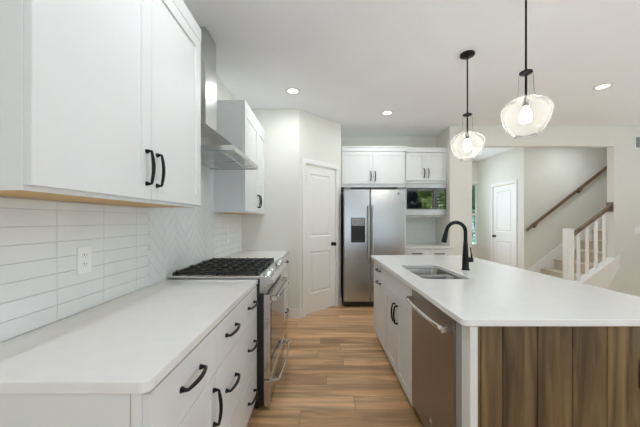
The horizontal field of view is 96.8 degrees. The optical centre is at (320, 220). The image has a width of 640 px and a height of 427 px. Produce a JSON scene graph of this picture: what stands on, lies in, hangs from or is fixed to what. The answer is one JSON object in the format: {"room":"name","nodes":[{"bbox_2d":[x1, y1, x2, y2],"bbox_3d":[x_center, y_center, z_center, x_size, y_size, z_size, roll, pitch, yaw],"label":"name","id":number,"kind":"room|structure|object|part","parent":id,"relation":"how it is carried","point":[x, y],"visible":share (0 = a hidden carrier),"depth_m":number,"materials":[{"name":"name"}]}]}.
{"room":"kitchen","nodes":[
{"label":"kitchen","id":0,"kind":"room"},
{"bbox_2d":[0,74,241,341],"bbox_3d":[-1.111,-0.092,0.810,0.109,2.820,6.220,0,0,0],"label":"wall","id":1,"kind":"structure","parent":0,"point":[134,248],"depth_m":1.30,"materials":[{"name":"tile"}]},
{"bbox_2d":[77,246,91,274],"bbox_3d":[-1.051,0.176,1.266,0.009,0.120,0.076,0,0,0],"label":"wall outlet","id":2,"kind":"object","parent":1,"relation":"attached to","point":[84,254],"visible":1,"depth_m":1.26,"materials":[{"name":"white plastic"}]},
{"bbox_2d":[82,252,87,258],"bbox_3d":[-1.049,0.156,1.266,0.004,0.029,0.032,0,0,0],"label":"receptacle","id":3,"kind":"object","parent":2,"relation":"attached to","point":[84,254],"depth_m":1.26,"materials":[{"name":"white plastic"}]},
{"bbox_2d":[82,261,87,267],"bbox_3d":[-1.049,0.196,1.266,0.004,0.029,0.032,0,0,0],"label":"receptacle","id":4,"kind":"object","parent":2,"relation":"attached to","point":[84,263],"depth_m":1.26,"materials":[{"name":"white plastic"}]},
{"bbox_2d":[0,0,200,207],"bbox_3d":[-0.885,-0.634,1.249,0.358,1.110,1.042,0,0,0],"label":"upper cabinet","id":5,"kind":"object","parent":1,"relation":"attached to","point":[100,100],"visible":1,"depth_m":0.97,"materials":[{"name":"white paint"}]},
{"bbox_3d":[-0.755,-0.599,0.992,0.020,1.014,0.517,0,0,0],"label":"cabinet door","id":6,"kind":"part","parent":5,"relation":"part of","materials":[{"name":"white paint"}]},
{"bbox_3d":[-0.725,-0.227,1.215,0.040,0.159,0.020,0,0,0],"label":"handle","id":7,"kind":"part","parent":5,"relation":"part of","materials":[{"name":"black metal"}]},
{"bbox_3d":[-0.725,-0.227,1.292,0.040,0.159,0.020,0,0,0],"label":"handle","id":8,"kind":"part","parent":5,"relation":"part of","materials":[{"name":"black metal"}]},
{"bbox_3d":[-0.755,-0.599,1.511,0.020,1.014,0.514,0,0,0],"label":"cabinet door","id":9,"kind":"part","parent":5,"relation":"part of","materials":[{"name":"white paint"}]},
{"bbox_2d":[200,27,257,169],"bbox_3d":[-0.824,-0.993,2.333,0.460,1.017,0.760,0,0,0],"label":"range hood","id":10,"kind":"object","parent":1,"relation":"attached to","point":[217,153],"visible":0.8,"depth_m":2.22,"materials":[{"name":"metal"}]},
{"bbox_3d":[-0.832,-0.498,2.333,0.444,0.014,0.734,0,0,0],"label":"underside panel","id":11,"kind":"part","parent":10,"relation":"part of","materials":[{"name":"metal"}]},
{"bbox_2d":[213,100,264,214],"bbox_3d":[-0.885,-0.634,3.307,0.358,1.110,1.019,0,0,0],"label":"upper cabinet","id":12,"kind":"object","parent":1,"relation":"attached to","point":[242,192],"visible":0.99,"depth_m":2.80,"materials":[{"name":"white paint"}]},
{"bbox_3d":[-0.755,-0.599,3.098,0.020,1.014,0.591,0,0,0],"label":"cabinet door","id":13,"kind":"part","parent":12,"relation":"part of","materials":[{"name":"white paint"}]},
{"bbox_3d":[-0.755,-0.599,3.606,0.020,1.014,0.417,0,0,0],"label":"cabinet door","id":14,"kind":"part","parent":12,"relation":"part of","materials":[{"name":"white paint"}]},
{"bbox_2d":[242,109,298,317],"bbox_3d":[-0.677,-0.092,3.870,0.776,2.820,0.100,0,0,0],"label":"wall","id":15,"kind":"structure","parent":0,"point":[277,229],"depth_m":3.82,"materials":[{"name":"paint"}]},
{"bbox_2d":[288,309,299,318],"bbox_3d":[-0.358,1.253,3.813,0.154,0.130,0.014,0,0,0],"label":"baseboard","id":16,"kind":"structure","parent":15,"relation":"attached to","point":[293,313],"depth_m":3.81,"materials":[{"name":"white wood"}]},
{"bbox_2d":[299,109,340,308],"bbox_3d":[-0.020,-0.092,4.160,0.861,2.820,0.100,0,0,-45],"label":"wall","id":17,"kind":"structure","parent":0,"point":[319,137],"depth_m":4.07,"materials":[{"name":"paint"}]},
{"bbox_2d":[300,308,302,317],"bbox_3d":[-0.265,1.253,3.834,0.054,0.130,0.014,0,0,-45],"label":"baseboard","id":18,"kind":"structure","parent":17,"relation":"attached to","point":[301,309],"depth_m":3.83,"materials":[{"name":"white wood"}]},
{"bbox_2d":[302,158,338,316],"bbox_3d":[-0.005,0.236,4.140,0.746,2.163,0.150,0,0,-45],"label":"door","id":19,"kind":"structure","parent":17,"relation":"in","point":[320,183],"depth_m":4.13,"materials":[{"name":"white paint"}]},
{"bbox_2d":[247,296,423,426],"bbox_3d":[2.750,1.368,2.525,8.100,0.100,9.850,0,0,0],"label":"floor","id":20,"kind":"structure","parent":0,"point":[337,372],"depth_m":2.34,"materials":[{"name":"brown wood"}]},
{"bbox_2d":[0,327,222,426],"bbox_3d":[-0.730,0.876,0.954,0.668,0.883,0.473,0,0,0],"label":"base cabinet","id":21,"kind":"object","parent":20,"relation":"on","point":[186,397],"visible":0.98,"depth_m":0.73,"materials":[{"name":"white paint"}]},
{"bbox_3d":[-0.761,0.877,0.721,0.606,0.882,0.008,0,0,0],"label":"panel","id":22,"kind":"part","parent":21,"relation":"part of","materials":[{"name":"white paint"}]},
{"bbox_3d":[-0.445,0.537,0.958,0.020,0.182,0.460,0,0,0],"label":"drawer","id":23,"kind":"part","parent":21,"relation":"part of","materials":[{"name":"white paint"}]},
{"bbox_3d":[-0.415,0.528,0.955,0.039,0.021,0.158,0,0,0],"label":"handle","id":24,"kind":"part","parent":21,"relation":"part of","materials":[{"name":"black metal"}]},
{"bbox_3d":[-0.445,0.923,0.958,0.020,0.580,0.460,0,0,0],"label":"cabinet door","id":25,"kind":"part","parent":21,"relation":"part of","materials":[{"name":"white paint"}]},
{"bbox_3d":[-0.415,0.758,1.152,0.040,0.159,0.020,0,0,0],"label":"handle","id":26,"kind":"part","parent":21,"relation":"part of","materials":[{"name":"black metal"}]},
{"bbox_2d":[168,257,289,408],"bbox_3d":[-0.663,0.830,2.333,0.781,0.976,0.760,0,0,0],"label":"gas range","id":27,"kind":"object","parent":20,"relation":"on","point":[271,287],"visible":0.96,"depth_m":2.03,"materials":[{"name":"silver metal"}]},
{"bbox_2d":[168,258,275,278],"bbox_3d":[-0.737,0.381,2.333,0.633,0.042,0.760,0,0,0],"label":"cooktop","id":28,"kind":"object","parent":27,"relation":"in","point":[212,268],"depth_m":2.09,"materials":[{"name":"metal"}]},
{"bbox_2d":[254,279,264,405],"bbox_3d":[-0.722,0.846,2.333,0.663,0.865,0.752,0,0,0],"label":"panel","id":29,"kind":"object","parent":27,"relation":"in","point":[260,401],"depth_m":1.96,"materials":[{"name":"black metal"}]},
{"bbox_3d":[-0.370,0.371,2.000,0.062,0.058,0.057,0,0,0],"label":"knob","id":30,"kind":"part","parent":27,"relation":"part of","materials":[{"name":"metal"}]},
{"bbox_3d":[-0.369,1.194,2.333,0.045,0.179,0.752,0,0,0],"label":"warming drawer","id":31,"kind":"part","parent":27,"relation":"part of","materials":[{"name":"metal"}]},
{"bbox_3d":[-0.369,0.804,2.333,0.045,0.584,0.752,0,0,0],"label":"oven door","id":32,"kind":"part","parent":27,"relation":"part of","materials":[{"name":"metal"}]},
{"bbox_3d":[-0.367,0.442,2.333,0.106,0.122,0.756,0,0,0],"label":"control panel","id":33,"kind":"part","parent":27,"relation":"part of","materials":[{"name":"metal"}]},
{"bbox_3d":[-0.346,1.218,2.333,0.003,0.100,0.692,0,0,0],"label":"drawer panel","id":34,"kind":"part","parent":27,"relation":"part of","materials":[{"name":"metal"}]},
{"bbox_3d":[-0.370,0.371,2.500,0.062,0.058,0.057,0,0,0],"label":"knob","id":35,"kind":"part","parent":27,"relation":"part of","materials":[{"name":"metal"}]},
{"bbox_3d":[-0.314,0.546,2.333,0.065,0.036,0.687,0,0,0],"label":"handle","id":36,"kind":"part","parent":27,"relation":"part of","materials":[{"name":"metal"}]},
{"bbox_3d":[-0.309,1.133,2.333,0.074,0.033,0.687,0,0,0],"label":"handle","id":37,"kind":"part","parent":27,"relation":"part of","materials":[{"name":"metal"}]},
{"bbox_2d":[215,286,257,426],"bbox_3d":[-0.730,0.876,1.569,0.668,0.883,0.756,0,0,0],"label":"base cabinet","id":38,"kind":"object","parent":20,"relation":"on","point":[236,333],"visible":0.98,"depth_m":1.49,"materials":[{"name":"white paint"}]},
{"bbox_2d":[0,279,257,393],"bbox_3d":[-0.747,0.419,1.329,0.634,0.030,1.241,0,0,0],"label":"countertop","id":39,"kind":"structure","parent":38,"relation":"on","point":[129,343],"depth_m":0.94,"materials":[{"name":"white stone"}]},
{"bbox_3d":[-0.415,0.783,1.375,0.039,0.021,0.158,0,0,0],"label":"handle","id":40,"kind":"part","parent":38,"relation":"part of","materials":[{"name":"black metal"}]},
{"bbox_3d":[-0.415,0.528,1.375,0.039,0.021,0.158,0,0,0],"label":"handle","id":41,"kind":"part","parent":38,"relation":"part of","materials":[{"name":"black metal"}]},
{"bbox_3d":[-0.445,0.537,1.568,0.020,0.182,0.752,0,0,0],"label":"drawer","id":42,"kind":"part","parent":38,"relation":"part of","materials":[{"name":"white paint"}]},
{"bbox_3d":[-0.445,1.095,1.568,0.020,0.235,0.752,0,0,0],"label":"drawer","id":43,"kind":"part","parent":38,"relation":"part of","materials":[{"name":"white paint"}]},
{"bbox_3d":[-0.415,1.103,1.775,0.039,0.021,0.158,0,0,0],"label":"handle","id":44,"kind":"part","parent":38,"relation":"part of","materials":[{"name":"black metal"}]},
{"bbox_3d":[-0.415,0.783,1.775,0.039,0.021,0.158,0,0,0],"label":"handle","id":45,"kind":"part","parent":38,"relation":"part of","materials":[{"name":"black metal"}]},
{"bbox_3d":[-0.415,0.528,1.775,0.039,0.021,0.158,0,0,0],"label":"handle","id":46,"kind":"part","parent":38,"relation":"part of","materials":[{"name":"black metal"}]},
{"bbox_2d":[281,254,288,320],"bbox_3d":[-0.730,0.876,3.268,0.668,0.883,1.101,0,0,0],"label":"base cabinet","id":47,"kind":"object","parent":20,"relation":"on","point":[285,259],"visible":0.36,"depth_m":3.53,"materials":[{"name":"white paint"}]},
{"bbox_2d":[223,251,288,260],"bbox_3d":[-0.747,0.419,3.268,0.634,0.030,1.103,0,0,0],"label":"countertop","id":48,"kind":"structure","parent":47,"relation":"on","point":[241,254],"depth_m":3.38,"materials":[{"name":"white stone"}]},
{"bbox_3d":[-0.445,0.537,3.255,0.020,0.182,1.071,0,0,0],"label":"drawer","id":49,"kind":"part","parent":47,"relation":"part of","materials":[{"name":"white paint"}]},
{"bbox_3d":[-0.445,1.095,3.255,0.020,0.235,1.071,0,0,0],"label":"drawer","id":50,"kind":"part","parent":47,"relation":"part of","materials":[{"name":"white paint"}]},
{"bbox_3d":[-0.445,0.803,3.255,0.020,0.340,1.071,0,0,0],"label":"drawer","id":51,"kind":"part","parent":47,"relation":"part of","materials":[{"name":"white paint"}]},
{"bbox_2d":[341,188,404,305],"bbox_3d":[0.821,0.410,4.627,0.938,1.815,0.787,0,0,0],"label":"refrigerator","id":52,"kind":"object","parent":20,"relation":"on","point":[372,220],"visible":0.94,"depth_m":4.30,"materials":[{"name":"grey metal"}]},
{"bbox_3d":[0.550,0.378,4.332,0.396,1.710,0.065,0,0,0],"label":"door","id":53,"kind":"part","parent":52,"relation":"part of","materials":[{"name":"metal"}]},
{"bbox_3d":[0.569,0.145,4.300,0.214,0.375,0.008,0,0,0],"label":"dispenser frame","id":54,"kind":"part","parent":52,"relation":"part of","materials":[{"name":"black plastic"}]},
{"bbox_3d":[0.569,0.023,4.295,0.198,0.114,0.004,0,0,0],"label":"dispenser panel","id":55,"kind":"part","parent":52,"relation":"part of","materials":[{"name":"grey plastic"}]},
{"bbox_3d":[0.722,0.198,4.265,0.026,0.854,0.064,0,0,0],"label":"handle","id":56,"kind":"part","parent":52,"relation":"part of","materials":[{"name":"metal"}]},
{"bbox_3d":[0.783,0.198,4.265,0.026,0.854,0.064,0,0,0],"label":"handle","id":57,"kind":"part","parent":52,"relation":"part of","materials":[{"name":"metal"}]},
{"bbox_3d":[1.023,0.378,4.332,0.534,1.710,0.065,0,0,0],"label":"door","id":58,"kind":"part","parent":52,"relation":"part of","materials":[{"name":"metal"}]},
{"bbox_2d":[374,261,385,352],"bbox_3d":[0.993,0.876,2.987,0.834,0.883,0.593,0,0,0],"label":"base cabinet","id":59,"kind":"object","parent":20,"relation":"on","point":[379,271],"visible":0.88,"depth_m":2.94,"materials":[{"name":"white paint"}]},
{"bbox_3d":[0.625,0.532,2.987,0.020,0.172,0.589,0,0,0],"label":"drawer","id":60,"kind":"part","parent":59,"relation":"part of","materials":[{"name":"white paint"}]},
{"bbox_2d":[371,255,639,325],"bbox_3d":[1.135,0.419,2.233,1.106,0.030,2.146,0,0,0],"label":"countertop","id":61,"kind":"structure","parent":59,"relation":"on","point":[490,293],"depth_m":1.53,"materials":[{"name":"white stone"}]},
{"bbox_2d":[405,268,460,278],"bbox_3d":[0.883,0.532,2.271,0.397,0.192,0.678,0,0,0],"label":"sink","id":62,"kind":"object","parent":61,"relation":"in","point":[426,273],"visible":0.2,"depth_m":2.42,"materials":[{"name":"metal"}]},
{"bbox_3d":[0.883,0.532,2.441,0.345,0.192,0.287,0,0,0],"label":"bowl","id":63,"kind":"part","parent":62,"relation":"part of","materials":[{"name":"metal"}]},
{"bbox_3d":[0.883,0.527,2.115,0.345,0.182,0.315,0,0,0],"label":"bowl","id":64,"kind":"part","parent":62,"relation":"part of","materials":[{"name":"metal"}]},
{"bbox_2d":[441,221,473,270],"bbox_3d":[1.115,0.203,2.319,0.253,0.402,0.062,0,0,0],"label":"kitchen faucet","id":65,"kind":"object","parent":61,"relation":"on","point":[466,259],"visible":1,"depth_m":2.31,"materials":[{"name":"black metal"}]},
{"bbox_2d":[461,240,469,270],"bbox_3d":[1.185,0.284,2.320,0.060,0.240,0.060,0,0,0],"label":"faucet","id":66,"kind":"object","parent":65,"relation":"on","point":[465,256],"depth_m":2.30,"materials":[{"name":"black metal"}]},
{"bbox_3d":[1.217,0.279,2.312,0.041,0.122,0.042,0,0,11],"label":"lever","id":67,"kind":"part","parent":65,"relation":"part of","materials":[{"name":"black metal"}]},
{"bbox_2d":[386,269,413,406],"bbox_3d":[0.993,0.876,2.300,0.834,0.883,0.776,0,0,0],"label":"base cabinet","id":68,"kind":"object","parent":20,"relation":"on","point":[398,309],"visible":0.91,"depth_m":2.21,"materials":[{"name":"white paint"}]},
{"bbox_3d":[0.625,0.939,2.494,0.020,0.631,0.384,0,0,0],"label":"cabinet door","id":69,"kind":"part","parent":68,"relation":"part of","materials":[{"name":"white paint"}]},
{"bbox_3d":[0.595,0.753,2.335,0.040,0.159,0.020,0,0,0],"label":"handle","id":70,"kind":"part","parent":68,"relation":"part of","materials":[{"name":"black metal"}]},
{"bbox_3d":[0.595,0.753,2.265,0.040,0.159,0.020,0,0,0],"label":"handle","id":71,"kind":"part","parent":68,"relation":"part of","materials":[{"name":"black metal"}]},
{"bbox_3d":[0.625,0.532,2.300,0.020,0.172,0.772,0,0,0],"label":"false drawer","id":72,"kind":"part","parent":68,"relation":"part of","materials":[{"name":"white paint"}]},
{"bbox_3d":[0.625,0.939,2.106,0.020,0.631,0.384,0,0,0],"label":"cabinet door","id":73,"kind":"part","parent":68,"relation":"part of","materials":[{"name":"white paint"}]},
{"bbox_2d":[405,249,451,254],"bbox_3d":[1.677,0.876,4.709,0.739,0.883,0.679,0,0,0],"label":"base cabinet","id":74,"kind":"object","parent":20,"relation":"on","point":[407,251],"visible":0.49,"depth_m":4.41,"materials":[{"name":"white paint"}]},
{"bbox_3d":[1.508,0.533,4.419,0.397,0.170,0.020,0,0,0],"label":"drawer","id":75,"kind":"part","parent":74,"relation":"part of","materials":[{"name":"white paint"}]},
{"bbox_2d":[405,243,452,248],"bbox_3d":[1.678,0.419,4.713,0.742,0.030,0.655,0,0,0],"label":"countertop","id":76,"kind":"structure","parent":74,"relation":"on","point":[407,245],"depth_m":4.41,"materials":[{"name":"white stone"}]},
{"bbox_3d":[1.875,0.533,4.419,0.330,0.170,0.020,0,0,0],"label":"drawer","id":77,"kind":"part","parent":74,"relation":"part of","materials":[{"name":"white paint"}]},
{"bbox_2d":[406,289,461,426],"bbox_3d":[0.969,0.877,1.574,0.843,0.882,0.668,0,0,0],"label":"dishwasher","id":78,"kind":"object","parent":20,"relation":"on","point":[436,336],"visible":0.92,"depth_m":1.50,"materials":[{"name":"grey metal"}]},
{"bbox_3d":[0.580,0.512,1.605,0.066,0.030,0.565,0,0,0],"label":"handle","id":79,"kind":"part","parent":78,"relation":"part of","materials":[{"name":"metal"}]},
{"bbox_3d":[0.629,0.877,1.270,0.020,0.882,0.059,0,0,0],"label":"trim","id":80,"kind":"part","parent":78,"relation":"part of","materials":[{"name":"grey metal"}]},
{"bbox_2d":[462,325,639,426],"bbox_3d":[1.012,0.876,1.204,0.795,0.883,0.071,0,0,0],"label":"island end panel","id":81,"kind":"object","parent":20,"relation":"on","point":[513,376],"visible":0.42,"depth_m":1.18,"materials":[{"name":"brown wood"}]},
{"bbox_3d":[0.631,0.876,1.203,0.032,0.883,0.070,0,0,0],"label":"corner post","id":82,"kind":"part","parent":81,"relation":"part of","materials":[{"name":"white paint"}]},
{"bbox_2d":[528,212,619,288],"bbox_3d":[5.165,0.302,5.035,2.270,2.031,1.147,0,0,0],"label":"staircase","id":83,"kind":"structure","parent":20,"relation":"on","point":[551,264],"depth_m":5.22,"materials":[{"name":"white wood"}]},
{"bbox_2d":[563,202,612,280],"bbox_3d":[4.287,0.513,4.555,0.724,1.610,0.102,0,0,0],"label":"balustrade","id":84,"kind":"object","parent":83,"relation":"on","point":[568,233],"visible":0.89,"depth_m":4.54,"materials":[{"name":"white wood"}]},
{"bbox_3d":[3.977,0.723,4.555,0.103,1.190,0.100,0,0,0],"label":"newel post","id":85,"kind":"part","parent":84,"relation":"part of","materials":[{"name":"white wood"}]},
{"bbox_3d":[4.328,0.015,4.554,0.604,0.507,0.060,0,0,0],"label":"handrail","id":86,"kind":"part","parent":84,"relation":"part of","materials":[{"name":"brown wood"}]},
{"bbox_2d":[341,136,435,242],"bbox_3d":[1.185,-0.092,5.096,1.730,2.820,0.109,0,0,0],"label":"wall","id":87,"kind":"structure","parent":0,"point":[417,229],"depth_m":5.05,"materials":[{"name":"paint"}]},
{"bbox_2d":[341,146,406,189],"bbox_3d":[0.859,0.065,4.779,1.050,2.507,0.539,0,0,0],"label":"upper cabinet","id":88,"kind":"object","parent":87,"relation":"attached to","point":[362,167],"visible":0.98,"depth_m":4.56,"materials":[{"name":"white paint"}]},
{"bbox_3d":[0.591,-0.846,4.559,0.494,0.517,0.020,0,0,0],"label":"cabinet door","id":89,"kind":"part","parent":88,"relation":"part of","materials":[{"name":"white paint"}]},
{"bbox_3d":[1.089,-0.846,4.559,0.494,0.517,0.020,0,0,0],"label":"cabinet door","id":90,"kind":"part","parent":88,"relation":"part of","materials":[{"name":"white paint"}]},
{"bbox_2d":[404,147,446,216],"bbox_3d":[1.715,-0.623,4.805,0.666,1.126,0.470,0,0,0],"label":"upper cabinet","id":91,"kind":"object","parent":87,"relation":"attached to","point":[423,165],"visible":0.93,"depth_m":4.61,"materials":[{"name":"white paint"}]},
{"bbox_3d":[1.550,-0.876,4.619,0.328,0.452,0.020,0,0,0],"label":"cabinet door","id":92,"kind":"part","parent":91,"relation":"part of","materials":[{"name":"white paint"}]},
{"bbox_2d":[405,184,446,215],"bbox_3d":[1.714,-0.339,4.808,0.661,0.518,0.425,0,0,0],"label":"microwave","id":93,"kind":"object","parent":91,"relation":"in","point":[420,199],"visible":0.98,"depth_m":4.60,"materials":[{"name":"grey metal"}]},
{"bbox_3d":[1.627,-0.355,4.612,0.465,0.342,0.032,0,0,0],"label":"door","id":94,"kind":"part","parent":93,"relation":"part of","materials":[{"name":"black glass"}]},
{"bbox_3d":[1.947,-0.355,4.612,0.170,0.342,0.032,0,0,0],"label":"control panel","id":95,"kind":"part","parent":93,"relation":"part of","materials":[{"name":"black glass"}]},
{"bbox_3d":[1.880,-0.876,4.619,0.328,0.452,0.020,0,0,0],"label":"cabinet door","id":96,"kind":"part","parent":91,"relation":"part of","materials":[{"name":"white paint"}]},
{"bbox_2d":[183,0,639,161],"bbox_3d":[2.750,-1.552,2.525,8.100,0.100,9.850,0,0,0],"label":"ceiling","id":97,"kind":"structure","parent":0,"point":[351,62],"depth_m":2.67,"materials":[{"name":"paint"}]},
{"bbox_2d":[285,87,299,94],"bbox_3d":[-0.320,-1.498,3.290,0.176,0.006,0.176,0,0,0],"label":"recessed light","id":98,"kind":"object","parent":97,"relation":"in","point":[291,90],"visible":1,"depth_m":3.27,"materials":[{"name":"white plastic"}]},
{"bbox_2d":[381,110,393,114],"bbox_3d":[0.930,-1.498,3.960,0.176,0.006,0.176,0,0,0],"label":"recessed light","id":99,"kind":"object","parent":97,"relation":"in","point":[388,112],"visible":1,"depth_m":3.94,"materials":[{"name":"white plastic"}]},
{"bbox_2d":[450,50,484,161],"bbox_3d":[1.324,-1.020,2.560,0.277,0.961,0.277,0,0,0],"label":"pendant light","id":100,"kind":"object","parent":97,"relation":"hanging from","point":[468,54],"visible":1,"depth_m":2.55,"materials":[{"name":"clear glass"}]},
{"bbox_3d":[1.324,-0.681,2.560,0.066,0.106,0.066,0,0,0],"label":"bulb","id":101,"kind":"part","parent":100,"relation":"part of","materials":[{"name":"white glass"}]},
{"bbox_2d":[465,117,469,138],"bbox_3d":[1.324,-0.830,2.560,0.038,0.201,0.037,0,0,0],"label":"socket","id":102,"kind":"object","parent":100,"relation":"attached to","point":[467,136],"depth_m":2.55,"materials":[{"name":"black metal"}]},
{"bbox_3d":[1.324,-1.220,2.560,0.012,0.516,0.012,0,0,0],"label":"rod","id":103,"kind":"part","parent":100,"relation":"part of","materials":[{"name":"black metal"}]},
{"bbox_3d":[1.324,-0.663,2.560,0.277,0.246,0.277,0,0,0],"label":"lamp shade","id":104,"kind":"part","parent":100,"relation":"part of","materials":[{"name":"clear glass"}]},
{"bbox_2d":[501,0,553,138],"bbox_3d":[1.324,-1.020,1.830,0.277,0.961,0.277,0,0,0],"label":"pendant light","id":105,"kind":"object","parent":97,"relation":"hanging from","point":[526,114],"visible":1,"depth_m":1.82,"materials":[{"name":"clear glass"}]},
{"bbox_2d":[522,76,529,106],"bbox_3d":[1.324,-0.830,1.830,0.038,0.201,0.037,0,0,0],"label":"socket","id":106,"kind":"object","parent":105,"relation":"attached to","point":[526,103],"depth_m":1.82,"materials":[{"name":"black metal"}]},
{"bbox_3d":[1.324,-1.220,1.830,0.012,0.516,0.012,0,0,0],"label":"rod","id":107,"kind":"part","parent":105,"relation":"part of","materials":[{"name":"black metal"}]},
{"bbox_3d":[1.324,-0.681,1.830,0.066,0.106,0.066,0,0,0],"label":"bulb","id":108,"kind":"part","parent":105,"relation":"part of","materials":[{"name":"white glass"}]},
{"bbox_3d":[1.324,-0.663,1.830,0.277,0.246,0.277,0,0,0],"label":"lamp shade","id":109,"kind":"part","parent":105,"relation":"part of","materials":[{"name":"clear glass"}]},
{"bbox_2d":[592,83,613,89],"bbox_3d":[3.160,-1.498,3.180,0.176,0.006,0.176,0,0,0],"label":"recessed light","id":110,"kind":"object","parent":97,"relation":"in","point":[605,85],"visible":1,"depth_m":3.18,"materials":[{"name":"white plastic"}]},
{"bbox_2d":[436,126,471,255],"bbox_3d":[2.225,-0.092,4.825,0.350,2.820,0.650,0,0,0],"label":"wall column","id":111,"kind":"structure","parent":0,"point":[458,174],"depth_m":4.50,"materials":[{"name":"paint"}]},
{"bbox_2d":[472,162,477,257],"bbox_3d":[3.110,-0.092,7.300,2.020,2.820,0.100,0,0,0],"label":"wall","id":112,"kind":"structure","parent":0,"point":[474,164],"depth_m":7.25,"materials":[{"name":"paint"}]},
{"bbox_2d":[472,182,477,246],"bbox_3d":[3.154,-0.157,7.280,1.728,1.670,0.120,0,0,0],"label":"window","id":113,"kind":"structure","parent":112,"relation":"in","point":[473,183],"depth_m":7.28,"materials":[{"name":"white plastic"}]},
{"bbox_2d":[478,148,528,269],"bbox_3d":[4.070,-0.092,6.430,0.100,2.820,1.640,0,0,0],"label":"wall","id":114,"kind":"structure","parent":0,"point":[513,164],"depth_m":6.14,"materials":[{"name":"paint"}]},
{"bbox_2d":[491,179,516,266],"bbox_3d":[4.040,0.239,6.240,0.160,2.158,0.876,0,0,0],"label":"door","id":115,"kind":"structure","parent":114,"relation":"in","point":[503,197],"depth_m":6.22,"materials":[{"name":"white paint"}]},
{"bbox_2d":[472,126,639,295],"bbox_3d":[4.500,-0.092,4.555,4.200,2.820,0.110,0,0,0],"label":"wall","id":116,"kind":"structure","parent":0,"point":[623,161],"depth_m":4.50,"materials":[{"name":"paint"}]},
{"bbox_2d":[634,136,639,148],"bbox_3d":[5.130,-1.237,4.496,0.320,0.210,0.008,0,0,0],"label":"air vent","id":117,"kind":"object","parent":116,"relation":"in","point":[636,138],"visible":1,"depth_m":4.50,"materials":[{"name":"white plastic"}]},
{"bbox_2d":[635,227,639,233],"bbox_3d":[5.035,0.158,4.495,0.114,0.116,0.009,0,0,0],"label":"light switch","id":118,"kind":"object","parent":116,"relation":"attached to","point":[637,229],"visible":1,"depth_m":4.49,"materials":[{"name":"white plastic"}]},
{"bbox_2d":[529,148,606,273],"bbox_3d":[5.360,-0.092,5.660,2.480,2.820,0.100,0,0,0],"label":"wall","id":119,"kind":"structure","parent":0,"point":[554,173],"depth_m":5.61,"materials":[{"name":"paint"}]},
{"bbox_2d":[525,166,606,231],"bbox_3d":[5.103,-0.660,5.562,2.195,1.771,0.094,0,0,0],"label":"wall handrail","id":120,"kind":"object","parent":119,"relation":"attached to","point":[536,222],"visible":0.66,"depth_m":5.52,"materials":[{"name":"brown wood"}]},
{"label":"outside","id":121,"kind":"structure","parent":0,"visible":0},
{"bbox_3d":[4.000,1.518,13.750,24.000,0.100,12.500,0,0,0],"label":"ground","id":122,"kind":"structure","parent":121,"visible":0},
{"bbox_2d":[472,185,474,243],"bbox_3d":[6.234,-0.980,10.791,4.117,5.006,3.662,0,0,-36],"label":"tree","id":123,"kind":"object","parent":122,"relation":"on","point":[473,186],"visible":0.02,"depth_m":11.12,"materials":[{"name":"green plant"}]}
]}

